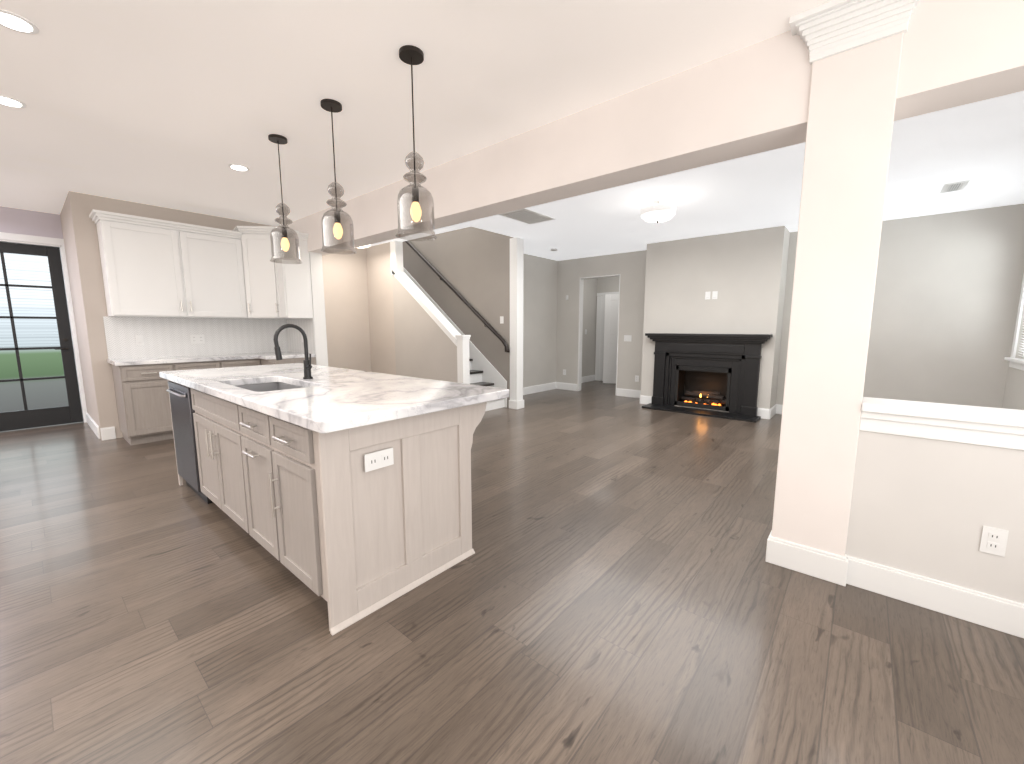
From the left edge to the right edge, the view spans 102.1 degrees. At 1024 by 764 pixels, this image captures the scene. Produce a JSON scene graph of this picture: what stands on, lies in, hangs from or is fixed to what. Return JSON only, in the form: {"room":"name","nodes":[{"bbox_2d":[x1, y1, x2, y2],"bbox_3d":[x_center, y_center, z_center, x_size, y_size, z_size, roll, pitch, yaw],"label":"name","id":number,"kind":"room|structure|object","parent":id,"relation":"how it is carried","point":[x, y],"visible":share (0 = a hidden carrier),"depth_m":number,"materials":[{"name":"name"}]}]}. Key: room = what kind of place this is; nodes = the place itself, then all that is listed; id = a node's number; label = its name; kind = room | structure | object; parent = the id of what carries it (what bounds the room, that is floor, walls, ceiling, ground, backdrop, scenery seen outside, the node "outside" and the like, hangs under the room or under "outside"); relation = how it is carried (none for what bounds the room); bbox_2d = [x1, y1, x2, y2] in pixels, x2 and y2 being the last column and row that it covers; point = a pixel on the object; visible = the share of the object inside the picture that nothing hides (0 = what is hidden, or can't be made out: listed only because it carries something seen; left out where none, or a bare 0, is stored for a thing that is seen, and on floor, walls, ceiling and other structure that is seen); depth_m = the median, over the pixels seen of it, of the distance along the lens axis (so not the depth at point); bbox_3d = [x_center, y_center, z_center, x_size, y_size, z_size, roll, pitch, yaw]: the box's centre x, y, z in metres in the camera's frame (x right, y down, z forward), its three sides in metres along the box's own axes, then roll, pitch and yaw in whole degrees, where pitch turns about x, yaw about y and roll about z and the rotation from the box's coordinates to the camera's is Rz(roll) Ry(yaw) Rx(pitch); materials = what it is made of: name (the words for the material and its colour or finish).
{"room":"kitchen","nodes":[
{"label":"kitchen","id":0,"kind":"room"},
{"bbox_2d":[0,206,80,380],"bbox_3d":[-7.420,-0.578,3.819,0.120,2.750,4.920,6,10,40],"label":"wall","id":1,"kind":"structure","parent":0,"point":[25,222],"depth_m":5.19,"materials":[{"name":"paint"}]},
{"bbox_2d":[0,242,82,430],"bbox_3d":[-6.231,-0.556,5.191,0.104,2.324,0.982,6,10,40],"label":"french door","id":2,"kind":"structure","parent":1,"relation":"in","point":[32,418],"depth_m":5.40,"materials":[{"name":"black"}]},
{"bbox_2d":[0,232,86,422],"bbox_3d":[-6.248,-0.606,5.199,0.140,2.445,1.200,6,10,40],"label":"trim","id":3,"kind":"structure","parent":1,"relation":"attached to","point":[29,239],"depth_m":5.45,"materials":[{"name":"white wood"}]},
{"bbox_2d":[86,375,1023,637],"bbox_3d":[-1.016,0.685,4.191,9.400,0.147,13.260,6,10,40],"label":"baseboard","id":4,"kind":"structure","parent":1,"relation":"attached to","point":[986,610],"depth_m":1.94,"materials":[{"name":"white wood"}]},
{"bbox_2d":[60,195,99,430],"bbox_3d":[-5.317,-0.757,5.172,1.330,2.750,0.120,6,10,40],"label":"wall","id":5,"kind":"structure","parent":0,"point":[74,280],"depth_m":5.06,"materials":[{"name":"paint"}]},
{"bbox_2d":[68,191,370,439],"bbox_3d":[-3.676,-0.864,5.984,0.120,2.750,3.490,6,10,40],"label":"wall","id":6,"kind":"structure","parent":0,"point":[345,283],"depth_m":5.05,"materials":[{"name":"paint"}]},
{"bbox_2d":[93,213,176,316],"bbox_3d":[-4.269,-1.292,4.850,0.347,1.045,0.731,6,10,40],"label":"upper cabinet","id":7,"kind":"object","parent":6,"relation":"attached to","point":[136,257],"depth_m":4.66,"materials":[{"name":"white wood"}]},
{"bbox_2d":[190,335,204,343],"bbox_3d":[-4.100,-0.560,5.402,0.008,0.116,0.147,6,10,40],"label":"outlet","id":8,"kind":"object","parent":6,"relation":"attached to","point":[195,339],"depth_m":5.40,"materials":[{"name":"white plastic"}]},
{"bbox_2d":[169,225,244,320],"bbox_3d":[-3.857,-1.351,5.301,0.391,1.045,0.782,6,10,40],"label":"upper cabinet","id":9,"kind":"object","parent":6,"relation":"attached to","point":[236,297],"depth_m":5.14,"materials":[{"name":"white wood"}]},
{"bbox_2d":[309,252,327,365],"bbox_3d":[-2.993,-0.643,6.032,0.900,2.300,0.160,6,10,40],"label":"wall","id":10,"kind":"structure","parent":0,"point":[317,284],"depth_m":5.69,"materials":[{"name":"white paint"}]},
{"bbox_2d":[229,226,304,320],"bbox_3d":[-3.349,-1.437,5.666,0.684,1.119,0.690,6,10,40],"label":"upper cabinet","id":11,"kind":"object","parent":10,"relation":"attached to","point":[254,265],"depth_m":5.46,"materials":[{"name":"white wood"}]},
{"bbox_2d":[269,233,313,320],"bbox_3d":[-2.959,-1.383,5.538,0.320,1.045,0.392,6,10,40],"label":"upper cabinet","id":12,"kind":"object","parent":10,"relation":"attached to","point":[292,291],"depth_m":5.46,"materials":[{"name":"white wood"}]},
{"bbox_2d":[288,0,1023,255],"bbox_3d":[-0.278,-1.762,3.616,7.950,0.550,0.270,6,10,40],"label":"header","id":13,"kind":"object","parent":10,"relation":"attached to","point":[753,99],"visible":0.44,"depth_m":2.38,"materials":[{"name":"paint"}]},
{"bbox_2d":[0,0,830,226],"bbox_3d":[-3.146,-1.689,1.336,9.800,0.100,6.900,6,10,40],"label":"ceiling","id":14,"kind":"structure","parent":0,"point":[177,104],"depth_m":2.47,"materials":[{"name":"paint"}]},
{"bbox_2d":[0,95,26,108],"bbox_3d":[-3.258,-1.810,2.671,0.170,0.008,0.170,6,10,40],"label":"recessed light","id":15,"kind":"object","parent":14,"relation":"in","point":[9,101],"visible":1,"depth_m":2.68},
{"bbox_2d":[0,9,39,34],"bbox_3d":[-2.383,-1.718,1.977,0.170,0.008,0.170,6,10,40],"label":"recessed light","id":16,"kind":"object","parent":14,"relation":"in","point":[14,22],"visible":1,"depth_m":1.98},
{"bbox_2d":[228,164,249,170],"bbox_3d":[-2.494,-1.956,3.783,0.170,0.008,0.170,6,10,40],"label":"recessed light","id":17,"kind":"object","parent":14,"relation":"in","point":[238,167],"visible":0.96,"depth_m":3.77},
{"bbox_2d":[268,134,301,263],"bbox_3d":[-1.805,-1.421,3.253,0.230,0.929,0.230,6,10,40],"label":"pendant light","id":18,"kind":"object","parent":14,"relation":"hanging from","point":[284,227],"visible":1,"depth_m":3.25,"materials":[{"name":"clear glass"}]},
{"bbox_2d":[320,99,356,253],"bbox_3d":[-1.182,-1.355,2.770,0.230,0.934,0.230,6,10,40],"label":"pendant light","id":19,"kind":"object","parent":14,"relation":"hanging from","point":[331,106],"visible":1,"depth_m":2.76,"materials":[{"name":"clear glass"}]},
{"bbox_2d":[396,45,436,240],"bbox_3d":[-0.536,-1.284,2.269,0.230,0.944,0.230,6,10,40],"label":"pendant light","id":20,"kind":"object","parent":14,"relation":"hanging from","point":[411,55],"visible":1,"depth_m":2.26,"materials":[{"name":"clear glass"}]},
{"bbox_2d":[366,227,478,382],"bbox_3d":[-2.427,-2.348,7.108,5.040,5.400,0.120,6,10,40],"label":"wall","id":21,"kind":"structure","parent":0,"point":[471,265],"depth_m":6.99,"materials":[{"name":"paint"}]},
{"bbox_2d":[479,229,513,407],"bbox_3d":[-1.743,-2.454,7.910,5.040,5.400,0.120,6,10,40],"label":"wall","id":22,"kind":"structure","parent":0,"point":[494,248],"depth_m":6.73,"materials":[{"name":"paint"}]},
{"bbox_2d":[390,237,523,408],"bbox_3d":[-0.881,-0.910,6.685,1.785,2.660,1.239,6,10,40],"label":"trim","id":23,"kind":"structure","parent":22,"relation":"attached to","point":[456,337],"depth_m":6.45,"materials":[{"name":"white wood"}]},
{"bbox_2d":[405,241,509,351],"bbox_3d":[-1.209,-1.784,7.400,3.020,2.398,0.094,6,10,40],"label":"handrail","id":24,"kind":"object","parent":22,"relation":"attached to","point":[465,301],"visible":0.79,"depth_m":7.10,"materials":[{"name":"black wood"}]},
{"bbox_2d":[500,316,503,323],"bbox_3d":[-0.165,-0.999,6.671,0.072,0.116,0.008,6,10,40],"label":"light switch","id":25,"kind":"object","parent":22,"relation":"attached to","point":[501,317],"depth_m":6.67,"materials":[{"name":"white plastic"}]},
{"bbox_2d":[0,381,1023,763],"bbox_3d":[-1.295,0.740,4.568,10.900,0.060,13.700,6,10,40],"label":"floor","id":26,"kind":"structure","parent":0,"point":[616,589],"depth_m":1.77,"materials":[{"name":"brown wood"}]},
{"bbox_2d":[112,361,228,444],"bbox_3d":[-4.101,0.197,5.036,0.617,0.894,0.973,6,10,40],"label":"base cabinet","id":27,"kind":"object","parent":26,"relation":"on","point":[142,397],"depth_m":4.64,"materials":[{"name":"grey wood"}]},
{"bbox_2d":[107,353,260,364],"bbox_3d":[-3.789,-0.315,5.329,0.632,0.045,1.992,6,10,40],"label":"countertop","id":28,"kind":"structure","parent":27,"relation":"on","point":[200,356],"depth_m":4.88,"materials":[{"name":"white stone"}]},
{"bbox_2d":[229,361,252,366],"bbox_3d":[-3.709,0.136,5.496,0.617,0.894,0.509,6,10,40],"label":"base cabinet","id":29,"kind":"object","parent":26,"relation":"on","point":[231,363],"depth_m":5.27,"materials":[{"name":"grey wood"}]},
{"bbox_2d":[253,357,315,365],"bbox_3d":[-3.010,0.123,5.600,0.355,0.894,0.664,6,10,40],"label":"base cabinet","id":30,"kind":"object","parent":26,"relation":"on","point":[256,360],"depth_m":5.42,"materials":[{"name":"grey wood"}]},
{"bbox_2d":[261,353,315,356],"bbox_3d":[-3.009,-0.346,5.559,0.260,0.045,0.632,6,10,40],"label":"countertop","id":31,"kind":"structure","parent":30,"relation":"on","point":[262,354],"depth_m":5.56,"materials":[{"name":"white stone"}]},
{"bbox_2d":[160,376,492,635],"bbox_3d":[-1.460,0.473,2.921,2.651,0.900,1.045,6,10,40],"label":"kitchen island","id":32,"kind":"object","parent":26,"relation":"on","point":[345,494],"depth_m":2.03,"materials":[{"name":"beige wood"}]},
{"bbox_2d":[166,380,212,503],"bbox_3d":[-2.505,0.450,3.191,0.605,0.875,0.111,6,10,40],"label":"dishwasher","id":33,"kind":"object","parent":32,"relation":"in","point":[182,412],"depth_m":3.12,"materials":[{"name":"silver metal"}]},
{"bbox_2d":[159,364,508,435],"bbox_3d":[-1.431,0.002,2.870,2.800,0.047,1.100,6,10,40],"label":"island countertop","id":34,"kind":"structure","parent":32,"relation":"on","point":[338,399],"depth_m":2.23,"materials":[{"name":"white stone"}]},
{"bbox_2d":[243,380,306,391],"bbox_3d":[-1.563,0.161,2.687,0.784,0.244,0.404,6,10,40],"label":"sink","id":35,"kind":"object","parent":34,"relation":"in","point":[260,385],"depth_m":2.98,"materials":[{"name":"grey metal"}]},
{"bbox_2d":[273,324,314,379],"bbox_3d":[-1.462,-0.200,2.780,0.097,0.377,0.233,6,10,40],"label":"faucet","id":36,"kind":"object","parent":34,"relation":"on","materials":[{"name":"black metal"}]},
{"bbox_2d":[363,447,393,472],"bbox_3d":[-0.602,0.352,1.881,0.008,0.080,0.145,6,10,40],"label":"outlet","id":37,"kind":"object","parent":32,"relation":"attached to","point":[375,459],"depth_m":1.88,"materials":[{"name":"white plastic"}]},
{"bbox_2d":[403,267,506,410],"bbox_3d":[-1.837,-1.342,7.437,3.810,3.319,0.934,6,10,40],"label":"stair","id":38,"kind":"structure","parent":26,"relation":"on","point":[484,371],"depth_m":6.99,"materials":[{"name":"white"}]},
{"bbox_2d":[642,333,772,422],"bbox_3d":[2.980,-0.144,6.437,1.760,1.205,0.765,6,10,40],"label":"fireplace","id":39,"kind":"object","parent":26,"relation":"on","point":[715,371],"visible":1,"depth_m":6.39,"materials":[{"name":"black wood"}]},
{"bbox_2d":[765,0,919,585],"bbox_3d":[1.658,-0.359,2.151,0.510,2.750,0.490,6,10,40],"label":"column","id":40,"kind":"structure","parent":26,"relation":"on","point":[854,47],"depth_m":2.01,"materials":[{"name":"paint"}]},
{"bbox_2d":[523,254,557,387],"bbox_3d":[0.204,-1.119,7.925,0.120,2.750,2.150,6,10,40],"label":"wall","id":41,"kind":"structure","parent":0,"point":[540,278],"depth_m":8.23,"materials":[{"name":"paint"}]},
{"bbox_2d":[582,278,596,376],"bbox_3d":[1.460,-1.278,9.482,0.120,2.660,1.620,6,10,40],"label":"wall","id":42,"kind":"structure","parent":0,"point":[593,287],"depth_m":9.84,"materials":[{"name":"paint"}]},
{"bbox_2d":[595,276,618,380],"bbox_3d":[2.730,-1.291,9.573,1.940,2.660,0.120,6,10,40],"label":"wall","id":43,"kind":"structure","parent":0,"point":[606,284],"depth_m":9.77,"materials":[{"name":"paint"}]},
{"bbox_2d":[595,296,604,380],"bbox_3d":[2.331,-1.018,9.820,0.760,2.030,0.070,6,10,40],"label":"doors","id":44,"kind":"structure","parent":43,"relation":"in","point":[600,320],"depth_m":9.99,"materials":[{"name":"white wood"}]},
{"bbox_2d":[597,292,618,295],"bbox_3d":[2.369,-1.051,9.819,0.855,2.120,0.020,6,10,40],"label":"trim","id":45,"kind":"structure","parent":43,"relation":"attached to","point":[600,294],"depth_m":9.79,"materials":[{"name":"white wood"}]},
{"bbox_2d":[603,294,618,383],"bbox_3d":[2.509,-0.969,9.450,0.721,2.030,0.405,6,10,40],"label":"doors","id":46,"kind":"structure","parent":43,"relation":"in","point":[610,337],"depth_m":9.48,"materials":[{"name":"white wood"}]},
{"bbox_2d":[369,91,1023,260],"bbox_3d":[1.904,-2.272,6.114,8.300,0.190,6.430,6,10,40],"label":"ceiling","id":47,"kind":"structure","parent":0,"point":[979,145],"depth_m":4.21,"materials":[{"name":"paint"}]},
{"bbox_2d":[499,208,553,223],"bbox_3d":[0.190,-2.039,5.116,0.400,0.012,0.620,6,10,40],"label":"ceiling vent","id":48,"kind":"object","parent":47,"relation":"in","point":[525,215],"visible":0.94,"depth_m":5.08,"materials":[{"name":"grey metal"}]},
{"bbox_2d":[640,197,676,222],"bbox_3d":[1.569,-1.833,4.444,0.374,0.244,0.374,6,10,40],"label":"ceiling light","id":49,"kind":"object","parent":47,"relation":"attached to","point":[658,212],"visible":1,"depth_m":4.34,"materials":[{"name":"white glass"}]},
{"bbox_2d":[940,180,969,193],"bbox_3d":[4.312,-1.897,4.038,0.160,0.012,0.360,6,10,40],"label":"ceiling vent","id":50,"kind":"object","parent":47,"relation":"in","point":[954,186],"visible":1,"depth_m":4.01,"materials":[{"name":"grey metal"}]},
{"bbox_2d":[641,226,789,411],"bbox_3d":[3.109,-0.893,6.554,1.910,2.660,0.518,6,10,40],"label":"wall","id":51,"kind":"structure","parent":0,"point":[743,273],"depth_m":6.14,"materials":[{"name":"paint"}]},
{"bbox_2d":[705,291,710,299],"bbox_3d":[2.966,-1.310,6.273,0.072,0.116,0.008,6,10,40],"label":"outlet","id":52,"kind":"object","parent":51,"relation":"attached to","point":[707,294],"depth_m":6.27,"materials":[{"name":"white plastic"}]},
{"bbox_2d":[712,291,717,298],"bbox_3d":[3.042,-1.302,6.209,0.072,0.116,0.008,6,10,40],"label":"outlet","id":53,"kind":"object","parent":51,"relation":"attached to","point":[715,293],"depth_m":6.21,"materials":[{"name":"white plastic"}]},
{"bbox_2d":[556,204,1023,407],"bbox_3d":[3.370,-0.964,6.747,6.490,2.750,0.120,6,10,40],"label":"wall","id":54,"kind":"structure","parent":0,"point":[946,299],"depth_m":5.16,"materials":[{"name":"paint"}]},
{"bbox_2d":[577,274,619,390],"bbox_3d":[1.720,-0.912,8.160,0.870,2.280,0.130,6,10,40],"label":"trim","id":55,"kind":"structure","parent":54,"relation":"attached to","point":[581,287],"depth_m":8.35,"materials":[{"name":"white wood"}]},
{"bbox_2d":[624,335,631,340],"bbox_3d":[2.155,-0.814,7.716,0.147,0.116,0.008,6,10,40],"label":"outlet","id":56,"kind":"object","parent":54,"relation":"attached to","point":[626,337],"depth_m":7.71,"materials":[{"name":"white plastic"}]},
{"bbox_2d":[845,417,1023,603],"bbox_3d":[2.247,0.629,1.733,1.280,0.900,0.160,6,10,40],"label":"wall","id":57,"kind":"structure","parent":0,"point":[928,508],"depth_m":1.88,"materials":[{"name":"paint"}]},
{"bbox_2d":[859,397,1023,449],"bbox_3d":[2.247,0.213,1.678,1.280,0.140,0.250,6,10,40],"label":"trim","id":58,"kind":"structure","parent":57,"relation":"on","point":[991,426],"depth_m":1.83,"materials":[{"name":"white wood"}]},
{"bbox_2d":[979,526,1008,556],"bbox_3d":[2.069,0.684,1.779,0.072,0.116,0.008,6,10,40],"label":"outlet","id":59,"kind":"object","parent":57,"relation":"attached to","point":[994,541],"depth_m":1.78,"materials":[{"name":"white plastic"}]},
{"bbox_2d":[1002,271,1023,409],"bbox_3d":[2.052,-0.166,0.302,0.120,2.850,11.740,6,10,40],"label":"wall","id":60,"kind":"structure","parent":0,"point":[1013,398],"depth_m":4.54,"materials":[{"name":"paint"}]},
{"bbox_2d":[1004,274,1023,370],"bbox_3d":[5.142,-0.831,3.973,0.150,1.490,1.600,6,10,40],"label":"window","id":61,"kind":"structure","parent":60,"relation":"in","point":[1017,363],"depth_m":4.55,"materials":[{"name":"white wood"}]},
{"bbox_2d":[1019,325,1023,356],"bbox_3d":[5.151,-0.843,3.964,0.037,1.272,1.364,6,10,40],"label":"blind","id":62,"kind":"object","parent":61,"relation":"attached to","point":[1022,345],"visible":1,"depth_m":4.50,"materials":[{"name":"white"}]},
{"label":"outside","id":63,"kind":"structure","parent":0,"visible":0},
{"bbox_2d":[0,253,68,411],"bbox_3d":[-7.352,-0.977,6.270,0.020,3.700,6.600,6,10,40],"label":"door glass","id":64,"kind":"object","parent":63,"point":[40,337],"depth_m":6.30,"materials":[{"name":"clear glass"}]}
]}

